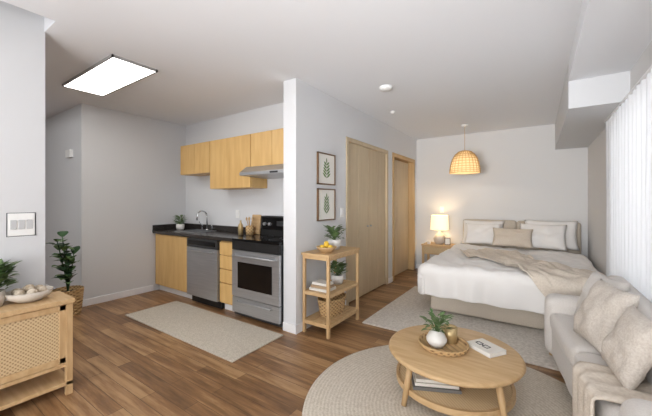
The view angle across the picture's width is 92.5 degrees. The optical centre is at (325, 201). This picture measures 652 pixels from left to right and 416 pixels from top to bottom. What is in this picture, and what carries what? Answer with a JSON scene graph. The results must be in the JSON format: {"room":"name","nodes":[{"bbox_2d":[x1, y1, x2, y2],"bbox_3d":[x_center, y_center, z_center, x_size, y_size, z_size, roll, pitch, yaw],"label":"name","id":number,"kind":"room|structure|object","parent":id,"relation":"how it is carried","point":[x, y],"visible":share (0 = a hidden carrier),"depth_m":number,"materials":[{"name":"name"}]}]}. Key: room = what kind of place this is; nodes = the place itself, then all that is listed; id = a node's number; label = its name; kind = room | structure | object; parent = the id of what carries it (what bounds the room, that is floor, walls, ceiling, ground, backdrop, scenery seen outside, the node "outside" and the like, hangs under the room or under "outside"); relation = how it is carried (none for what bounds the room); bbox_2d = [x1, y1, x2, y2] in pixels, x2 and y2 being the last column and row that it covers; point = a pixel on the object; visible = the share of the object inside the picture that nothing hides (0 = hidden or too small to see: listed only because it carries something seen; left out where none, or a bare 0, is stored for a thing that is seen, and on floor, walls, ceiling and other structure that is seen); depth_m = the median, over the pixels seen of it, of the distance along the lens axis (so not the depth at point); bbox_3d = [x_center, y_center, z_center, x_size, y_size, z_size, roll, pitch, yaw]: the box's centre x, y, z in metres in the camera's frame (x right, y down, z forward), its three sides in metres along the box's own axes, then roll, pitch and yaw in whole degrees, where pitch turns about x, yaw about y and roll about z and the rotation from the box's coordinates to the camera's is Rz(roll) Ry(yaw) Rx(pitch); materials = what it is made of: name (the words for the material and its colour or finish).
{"room":"studio apartment","nodes":[
{"label":"studio apartment","id":0,"kind":"room"},
{"bbox_2d":[0,0,44,300],"bbox_3d":[-3.205,-0.160,0.818,0.120,3.020,3.750,0,0,34],"label":"wall","id":1,"kind":"structure","parent":0,"point":[22,34],"depth_m":2.23,"materials":[{"name":"white paint"}]},
{"bbox_2d":[6,212,35,236],"bbox_3d":[-2.173,0.160,2.226,0.003,0.168,0.154,0,0,34],"label":"surround","id":2,"kind":"object","parent":1,"relation":"attached to","point":[29,212],"visible":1,"depth_m":2.25,"materials":[{"name":"grey metal"}]},
{"bbox_2d":[8,213,34,236],"bbox_3d":[-2.169,0.160,2.224,0.012,0.160,0.140,0,0,34],"label":"light switch","id":3,"kind":"object","parent":1,"relation":"attached to","point":[19,224],"visible":1,"depth_m":2.22,"materials":[{"name":"white plastic"}]},
{"bbox_2d":[45,103,185,299],"bbox_3d":[-2.939,0.040,7.106,3.150,2.620,5.350,0,0,34],"label":"wall","id":4,"kind":"structure","parent":0,"point":[123,178],"depth_m":4.41,"materials":[{"name":"white paint"}]},
{"bbox_2d":[65,149,72,157],"bbox_3d":[-3.457,-0.650,4.199,0.160,0.100,0.040,0,0,34],"label":"door chime","id":5,"kind":"object","parent":4,"relation":"attached to","point":[68,153],"visible":1,"depth_m":4.17,"materials":[{"name":"white plastic"}]},
{"bbox_2d":[82,285,152,306],"bbox_3d":[-2.881,1.305,4.376,0.014,0.090,0.900,0,0,34],"label":"baseboard","id":6,"kind":"structure","parent":4,"relation":"attached to","point":[91,301],"depth_m":4.33,"materials":[{"name":"white"}]},
{"bbox_2d":[186,102,283,226],"bbox_3d":[-1.207,0.040,4.496,2.650,2.620,0.120,0,0,34],"label":"wall","id":7,"kind":"structure","parent":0,"point":[221,206],"depth_m":4.52,"materials":[{"name":"white paint"}]},
{"bbox_2d":[181,128,283,189],"bbox_3d":[-1.194,-0.515,4.230,2.270,0.670,0.295,0,0,34],"label":"upper cabinet","id":8,"kind":"object","parent":7,"relation":"attached to","point":[223,160],"visible":0.87,"depth_m":4.07,"materials":[{"name":"brown wood"}]},
{"bbox_2d":[239,164,283,178],"bbox_3d":[-0.605,-0.362,3.718,0.720,0.125,0.479,0,0,34],"label":"range hood","id":9,"kind":"object","parent":7,"relation":"attached to","point":[276,171],"visible":0.74,"depth_m":3.59,"materials":[{"name":"silver metal"}]},
{"bbox_2d":[0,268,565,415],"bbox_3d":[-1.771,1.400,3.622,9.000,0.100,10.000,0,0,34],"label":"floor","id":10,"kind":"structure","parent":0,"point":[123,365],"depth_m":2.54,"materials":[{"name":"brown wood"}]},
{"bbox_2d":[0,291,74,410],"bbox_3d":[-2.245,1.015,1.810,0.328,0.670,1.190,0,0,34],"label":"sideboard","id":11,"kind":"object","parent":10,"relation":"on","point":[36,338],"visible":1,"depth_m":2.07,"materials":[{"name":"brown wood"}]},
{"bbox_2d":[0,259,22,306],"bbox_3d":[-2.160,0.529,2.020,0.272,0.301,0.267,0,0,-22],"label":"potted fern","id":12,"kind":"object","parent":11,"relation":"on","point":[4,276],"visible":1,"depth_m":2.05,"materials":[{"name":"green plant"}]},
{"bbox_2d":[5,284,52,302],"bbox_3d":[-2.044,0.623,2.151,0.250,0.112,0.250,0,0,34],"label":"decorative bowl","id":13,"kind":"object","parent":11,"relation":"on","point":[29,293],"visible":0.99,"depth_m":2.10,"materials":[{"name":"beige ceramic"}]},
{"bbox_2d":[45,231,83,315],"bbox_3d":[-3.128,0.853,3.722,0.364,1.009,0.379,0,0,-4],"label":"rubber plant","id":14,"kind":"object","parent":10,"relation":"on","point":[76,291],"visible":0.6,"depth_m":3.72,"materials":[{"name":"green plant"}]},
{"bbox_2d":[155,234,191,298],"bbox_3d":[-2.108,0.912,4.717,0.890,0.875,0.523,0,0,34],"label":"base cabinet","id":15,"kind":"object","parent":10,"relation":"on","point":[170,250],"visible":0.57,"depth_m":4.49,"materials":[{"name":"brown wood"}]},
{"bbox_2d":[152,223,260,241],"bbox_3d":[-1.718,0.412,4.436,1.859,0.124,0.545,0,0,34],"label":"countertop","id":16,"kind":"structure","parent":15,"relation":"on","point":[221,233],"depth_m":4.45,"materials":[{"name":"black stone"}]},
{"bbox_2d":[174,215,186,229],"bbox_3d":[-2.252,0.316,4.821,0.230,0.231,0.207,0,0,0],"label":"potted herb","id":17,"kind":"object","parent":16,"relation":"on","point":[179,226],"visible":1,"depth_m":4.79,"materials":[{"name":"green plant"}]},
{"bbox_2d":[177,210,213,232],"bbox_3d":[-1.934,0.278,4.626,0.500,0.306,0.378,0,0,34],"label":"sink faucet","id":18,"kind":"object","parent":16,"relation":"on","point":[205,212],"visible":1,"depth_m":4.64,"materials":[{"name":"silver metal"}]},
{"bbox_2d":[238,220,242,234],"bbox_3d":[-1.117,0.336,4.084,0.068,0.190,0.068,0,0,34],"label":"oil bottle","id":19,"kind":"object","parent":16,"relation":"on","point":[240,226],"visible":0.96,"depth_m":4.06,"materials":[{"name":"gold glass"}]},
{"bbox_2d":[246,217,253,234],"bbox_3d":[-0.993,0.311,4.084,0.116,0.240,0.110,0,0,34],"label":"utensil crock","id":20,"kind":"object","parent":16,"relation":"on","point":[250,228],"visible":0.99,"depth_m":4.05,"materials":[{"name":"beige wicker"}]},
{"bbox_2d":[252,215,261,233],"bbox_3d":[-0.934,0.300,4.176,0.160,0.259,0.049,0,0,34],"label":"cutting board","id":21,"kind":"object","parent":16,"relation":"on","point":[256,223],"visible":0.78,"depth_m":4.15,"materials":[{"name":"brown wood"}]},
{"bbox_2d":[125,301,282,362],"bbox_3d":[-1.405,1.343,3.421,1.930,0.014,0.640,0,0,34],"label":"kitchen rug","id":22,"kind":"object","parent":10,"relation":"on","point":[229,339],"visible":1,"depth_m":3.27,"materials":[{"name":"beige carpet"}]},
{"bbox_2d":[187,237,223,308],"bbox_3d":[-1.485,0.914,4.237,0.660,0.872,0.561,0,0,34],"label":"dishwasher","id":23,"kind":"object","parent":10,"relation":"on","point":[203,255],"visible":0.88,"depth_m":4.01,"materials":[{"name":"grey metal"}]},
{"bbox_2d":[220,241,232,310],"bbox_3d":[-1.062,0.912,4.006,0.280,0.875,0.523,0,0,34],"label":"base cabinet","id":24,"kind":"object","parent":10,"relation":"on","point":[226,249],"visible":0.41,"depth_m":3.80,"materials":[{"name":"brown wood"}]},
{"bbox_2d":[232,216,283,326],"bbox_3d":[-0.660,0.750,3.666,0.749,1.140,0.598,0,0,34],"label":"electric range","id":25,"kind":"object","parent":10,"relation":"on","point":[257,260],"visible":0.78,"depth_m":3.46,"materials":[{"name":"grey metal"}]},
{"bbox_2d":[301,246,359,338],"bbox_3d":[0.068,0.938,3.418,0.350,0.825,0.650,0,0,34],"label":"wooden shelf","id":26,"kind":"object","parent":10,"relation":"on","point":[315,319],"visible":0.77,"depth_m":3.24,"materials":[{"name":"brown wood"}]},
{"bbox_2d":[309,279,335,292],"bbox_3d":[-0.035,0.876,3.276,0.220,0.082,0.180,0,0,34],"label":"stacked books","id":27,"kind":"object","parent":26,"relation":"on","point":[319,285],"visible":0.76,"depth_m":3.23,"materials":[{"name":"white paper"}]},
{"bbox_2d":[316,241,336,252],"bbox_3d":[0.004,0.466,3.262,0.220,0.116,0.220,0,0,34],"label":"fruit bowl","id":28,"kind":"object","parent":26,"relation":"on","point":[326,248],"visible":1,"depth_m":3.21,"materials":[{"name":"brown wood"}]},
{"bbox_2d":[317,292,345,317],"bbox_3d":[0.067,1.124,3.425,0.266,0.184,0.416,0,0,34],"label":"woven storage basket","id":29,"kind":"object","parent":26,"relation":"on","point":[337,303],"visible":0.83,"depth_m":3.31,"materials":[{"name":"brown wicker"}]},
{"bbox_2d":[324,224,344,249],"bbox_3d":[0.099,0.386,3.484,0.281,0.276,0.259,0,0,3],"label":"potted herb","id":30,"kind":"object","parent":26,"relation":"on","point":[334,232],"visible":0.99,"depth_m":3.43,"materials":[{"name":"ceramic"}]},
{"bbox_2d":[330,260,347,284],"bbox_3d":[0.122,0.789,3.518,0.248,0.256,0.240,0,0,-15],"label":"potted herb","id":31,"kind":"object","parent":26,"relation":"on","point":[337,278],"visible":0.98,"depth_m":3.48,"materials":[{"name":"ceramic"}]},
{"bbox_2d":[302,345,571,415],"bbox_3d":[0.833,1.341,1.973,1.970,0.016,1.970,0,0,34],"label":"round jute rug","id":32,"kind":"object","parent":10,"relation":"on","point":[364,382],"visible":0.49,"depth_m":2.17,"materials":[{"name":"beige carpet"}]},
{"bbox_2d":[389,325,525,415],"bbox_3d":[0.890,1.181,2.200,0.880,0.302,0.880,0,0,34],"label":"round coffee table","id":33,"kind":"object","parent":32,"relation":"on","point":[486,384],"visible":0.86,"depth_m":1.97,"materials":[{"name":"brown wood"}]},
{"bbox_2d":[411,372,461,393],"bbox_3d":[0.734,1.196,2.112,0.300,0.064,0.200,0,0,9],"label":"magazines","id":34,"kind":"object","parent":33,"relation":"on","point":[421,383],"visible":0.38,"depth_m":2.03,"materials":[{"name":"grey paper"}]},
{"bbox_2d":[418,332,468,356],"bbox_3d":[0.835,1.011,2.225,0.342,0.035,0.342,0,0,34],"label":"woven tray","id":35,"kind":"object","parent":33,"relation":"on","point":[462,346],"visible":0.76,"depth_m":2.17,"materials":[{"name":"brown wicker"}]},
{"bbox_2d":[419,308,453,348],"bbox_3d":[0.781,0.901,2.216,0.243,0.234,0.240,0,0,34],"label":"potted plant","id":36,"kind":"object","parent":35,"relation":"on","point":[436,338],"visible":1,"depth_m":2.18,"materials":[{"name":"white ceramic"}]},
{"bbox_2d":[443,324,457,344],"bbox_3d":[0.905,0.963,2.275,0.100,0.110,0.100,0,0,34],"label":"candle cup","id":37,"kind":"object","parent":35,"relation":"on","point":[451,335],"visible":0.77,"depth_m":2.23,"materials":[{"name":"gold metal"}]},
{"bbox_2d":[467,338,506,357],"bbox_3d":[1.112,1.014,2.170,0.150,0.030,0.200,0,0,-21],"label":"hardcover book","id":38,"kind":"object","parent":33,"relation":"on","point":[494,351],"visible":0.84,"depth_m":2.13,"materials":[{"name":"white paper"}]},
{"bbox_2d":[544,275,651,415],"bbox_3d":[1.655,0.962,1.874,0.529,0.743,1.930,0,0,34],"label":"sofa","id":39,"kind":"object","parent":32,"relation":"on","point":[567,347],"visible":0.38,"depth_m":2.08,"materials":[{"name":"fabric"}]},
{"bbox_2d":[574,271,630,315],"bbox_3d":[1.979,0.720,2.257,0.217,0.376,0.400,0,0,14],"label":"throw pillow","id":40,"kind":"object","parent":39,"relation":"on","point":[595,276],"visible":0.3,"depth_m":2.31,"materials":[{"name":"fabric"}]},
{"bbox_2d":[573,279,639,353],"bbox_3d":[1.755,0.720,1.975,0.237,0.389,0.426,0,0,20],"label":"throw pillow","id":41,"kind":"object","parent":39,"relation":"on","point":[597,315],"visible":0.73,"depth_m":1.90,"materials":[{"name":"fabric"}]},
{"bbox_2d":[572,361,651,415],"bbox_3d":[1.399,1.056,1.493,0.326,0.373,0.418,0,0,34],"label":"throw blanket","id":42,"kind":"object","parent":39,"relation":"on","point":[591,382],"depth_m":1.52,"materials":[{"name":"beige fabric"}]},
{"bbox_2d":[601,304,651,389],"bbox_3d":[1.544,0.730,1.587,0.208,0.338,0.371,0,0,34],"label":"throw pillow","id":43,"kind":"object","parent":39,"relation":"on","point":[627,350],"visible":0.99,"depth_m":1.50,"materials":[{"name":"fabric"}]},
{"bbox_2d":[421,242,454,262],"bbox_3d":[2.128,1.070,5.880,0.550,0.560,0.400,0,0,34],"label":"nightstand","id":44,"kind":"object","parent":10,"relation":"on","point":[433,248],"visible":0.35,"depth_m":5.78,"materials":[{"name":"brown wood"}]},
{"bbox_2d":[430,215,448,243],"bbox_3d":[2.135,0.519,5.864,0.330,0.540,0.330,0,0,34],"label":"table lamp","id":45,"kind":"object","parent":44,"relation":"on","point":[438,222],"visible":0.98,"depth_m":5.76,"materials":[{"name":"white fabric"}]},
{"bbox_2d":[444,238,449,244],"bbox_3d":[2.225,0.723,5.717,0.100,0.131,0.035,0,0,17],"label":"picture frame","id":46,"kind":"object","parent":44,"relation":"on","point":[447,240],"visible":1,"depth_m":5.71,"materials":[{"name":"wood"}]},
{"bbox_2d":[362,286,559,370],"bbox_3d":[1.785,1.342,3.623,2.120,0.016,1.800,0,0,34],"label":"bedroom rug","id":47,"kind":"object","parent":10,"relation":"on","point":[404,311],"visible":0.35,"depth_m":3.40,"materials":[{"name":"beige carpet"}]},
{"bbox_2d":[431,219,580,329],"bbox_3d":[2.603,0.831,4.363,1.681,1.004,2.423,0,0,34],"label":"frame","id":48,"kind":"object","parent":10,"relation":"on","point":[485,311],"visible":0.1,"depth_m":3.58,"materials":[{"name":"beige fabric"}]},
{"bbox_2d":[417,244,600,314],"bbox_3d":[2.409,0.921,4.147,1.808,0.414,2.113,0,0,34],"label":"duvet","id":49,"kind":"object","parent":48,"relation":"on","point":[450,274],"visible":0.55,"depth_m":3.53,"materials":[{"name":"white fabric"}]},
{"bbox_2d":[464,223,500,243],"bbox_3d":[2.662,0.540,5.305,0.568,0.342,0.221,0,0,34],"label":"bed pillow","id":50,"kind":"object","parent":49,"relation":"on","point":[475,233],"visible":0.9,"depth_m":5.27,"materials":[{"name":"white fabric"}]},
{"bbox_2d":[462,220,503,244],"bbox_3d":[2.722,0.530,5.428,0.660,0.418,0.220,0,0,34],"label":"bed pillow","id":51,"kind":"object","parent":49,"relation":"on","point":[464,221],"depth_m":5.46,"materials":[{"name":"white fabric"}]},
{"bbox_2d":[492,228,532,247],"bbox_3d":[2.934,0.560,4.923,0.560,0.277,0.209,0,0,34],"label":"bed pillow","id":52,"kind":"object","parent":49,"relation":"on","point":[502,237],"visible":1,"depth_m":4.86,"materials":[{"name":"beige fabric"}]},
{"bbox_2d":[460,248,606,296],"bbox_3d":[2.355,0.870,3.709,0.719,0.391,1.863,0,0,-4],"label":"knit throw blanket","id":53,"kind":"object","parent":49,"relation":"on","point":[549,277],"visible":0.82,"depth_m":3.22,"materials":[{"name":"beige fabric"}]},
{"bbox_2d":[519,223,566,250],"bbox_3d":[3.335,0.530,4.819,0.622,0.371,0.238,0,0,39],"label":"bed pillow","id":54,"kind":"object","parent":49,"relation":"on","point":[543,236],"visible":0.79,"depth_m":4.72,"materials":[{"name":"white fabric"}]},
{"bbox_2d":[524,220,578,250],"bbox_3d":[3.526,0.510,4.904,0.700,0.437,0.227,0,0,34],"label":"bed pillow","id":55,"kind":"object","parent":49,"relation":"on","point":[571,230],"depth_m":4.75,"materials":[{"name":"white fabric"}]},
{"bbox_2d":[1,0,581,139],"bbox_3d":[-1.799,-1.510,3.580,9.000,0.480,9.900,0,0,34],"label":"ceiling","id":56,"kind":"structure","parent":0,"point":[484,65],"depth_m":2.65,"materials":[{"name":"white paint"}]},
{"bbox_2d":[62,54,157,95],"bbox_3d":[-2.229,-1.258,3.178,1.220,0.023,0.390,0,0,34],"label":"ceiling light panel","id":57,"kind":"object","parent":56,"relation":"attached to","point":[113,73],"depth_m":3.10,"materials":[{"name":"white plastic"}]},
{"bbox_2d":[379,85,391,91],"bbox_3d":[0.660,-1.250,3.445,0.140,0.040,0.140,0,0,34],"label":"smoke detector","id":58,"kind":"object","parent":56,"relation":"attached to","point":[384,88],"visible":1,"depth_m":3.40,"materials":[{"name":"white plastic"}]},
{"bbox_2d":[449,124,480,173],"bbox_3d":[2.287,-0.873,5.144,0.474,0.794,0.474,0,0,34],"label":"pendant lamp","id":59,"kind":"object","parent":56,"relation":"hanging from","point":[464,161],"visible":1,"depth_m":5.00,"materials":[{"name":"brown wicker"}]},
{"bbox_2d":[555,0,651,149],"bbox_3d":[1.287,-1.060,1.120,0.410,0.420,9.300,0,0,34],"label":"ceiling soffit","id":60,"kind":"structure","parent":56,"relation":"attached to","point":[610,36],"depth_m":2.50,"materials":[{"name":"white paint"}]},
{"bbox_2d":[604,65,651,301],"bbox_3d":[1.766,0.240,1.520,0.050,2.180,4.300,0,0,34],"label":"vertical blinds","id":61,"kind":"object","parent":56,"relation":"hanging from","point":[629,126],"visible":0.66,"depth_m":2.42,"materials":[{"name":"white fabric"}]},
{"bbox_2d":[284,78,345,324],"bbox_3d":[-0.096,0.040,3.656,0.170,2.620,1.000,0,0,34],"label":"wall partition","id":62,"kind":"structure","parent":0,"point":[314,120],"depth_m":3.34,"materials":[{"name":"white paint"}]},
{"bbox_2d":[283,300,345,333],"bbox_3d":[-0.097,1.305,3.640,0.188,0.090,1.008,0,0,34],"label":"baseboard","id":63,"kind":"structure","parent":62,"relation":"attached to","point":[295,329],"depth_m":3.23,"materials":[{"name":"white"}]},
{"bbox_2d":[317,188,335,220],"bbox_3d":[0.005,0.030,3.636,0.022,0.370,0.360,0,0,34],"label":"framed botanical print","id":64,"kind":"object","parent":62,"relation":"attached to","point":[326,198],"visible":1,"depth_m":3.63,"materials":[{"name":"white paper"}]},
{"bbox_2d":[317,151,335,185],"bbox_3d":[0.005,-0.383,3.636,0.022,0.365,0.360,0,0,34],"label":"framed botanical print","id":65,"kind":"object","parent":62,"relation":"attached to","point":[326,163],"visible":1,"depth_m":3.63,"materials":[{"name":"white paper"}]},
{"bbox_2d":[340,208,343,216],"bbox_3d":[0.204,0.130,3.936,0.012,0.115,0.075,0,0,34],"label":"light switch","id":66,"kind":"object","parent":62,"relation":"attached to","point":[341,209],"visible":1,"depth_m":3.93,"materials":[{"name":"white plastic"}]},
{"bbox_2d":[346,104,387,149],"bbox_3d":[0.567,-1.060,4.632,0.170,0.420,1.360,0,0,34],"label":"header","id":67,"kind":"object","parent":62,"relation":"attached to","point":[360,126],"depth_m":4.48,"materials":[{"name":"white paint"}]},
{"bbox_2d":[388,125,391,277],"bbox_3d":[1.002,0.040,5.273,0.170,2.620,0.190,0,0,34],"label":"wall partition","id":68,"kind":"structure","parent":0,"point":[389,127],"depth_m":5.21,"materials":[{"name":"white paint"}]},
{"bbox_2d":[346,137,387,305],"bbox_3d":[0.619,0.253,4.597,0.075,2.195,1.350,0,0,34],"label":"door","id":69,"kind":"structure","parent":68,"relation":"in","point":[366,164],"depth_m":4.54,"materials":[{"name":"brown wood"}]},
{"bbox_2d":[392,127,413,158],"bbox_3d":[1.379,-1.060,5.828,0.170,0.420,1.150,0,0,34],"label":"header","id":70,"kind":"object","parent":68,"relation":"attached to","point":[402,144],"depth_m":5.71,"materials":[{"name":"white paint"}]},
{"bbox_2d":[392,152,414,280],"bbox_3d":[1.386,0.253,5.822,0.177,2.195,1.145,0,0,34],"label":"door","id":71,"kind":"structure","parent":68,"relation":"in","point":[403,168],"depth_m":5.98,"materials":[{"name":"brown wood"}]},
{"bbox_2d":[414,139,415,268],"bbox_3d":[1.739,0.040,6.357,0.170,2.620,0.130,0,0,34],"label":"wall partition","id":72,"kind":"structure","parent":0,"point":[414,139],"depth_m":6.31,"materials":[{"name":"white paint"}]},
{"bbox_2d":[416,124,587,263],"bbox_3d":[2.500,0.040,5.991,4.600,2.620,0.120,0,0,34],"label":"wall","id":73,"kind":"structure","parent":0,"point":[522,177],"depth_m":5.50,"materials":[{"name":"white paint"}]},
{"bbox_2d":[588,41,651,274],"bbox_3d":[1.515,0.040,0.966,0.140,2.620,9.300,0,0,34],"label":"wall","id":74,"kind":"structure","parent":0,"point":[597,148],"depth_m":3.93,"materials":[{"name":"white paint"}]}
]}

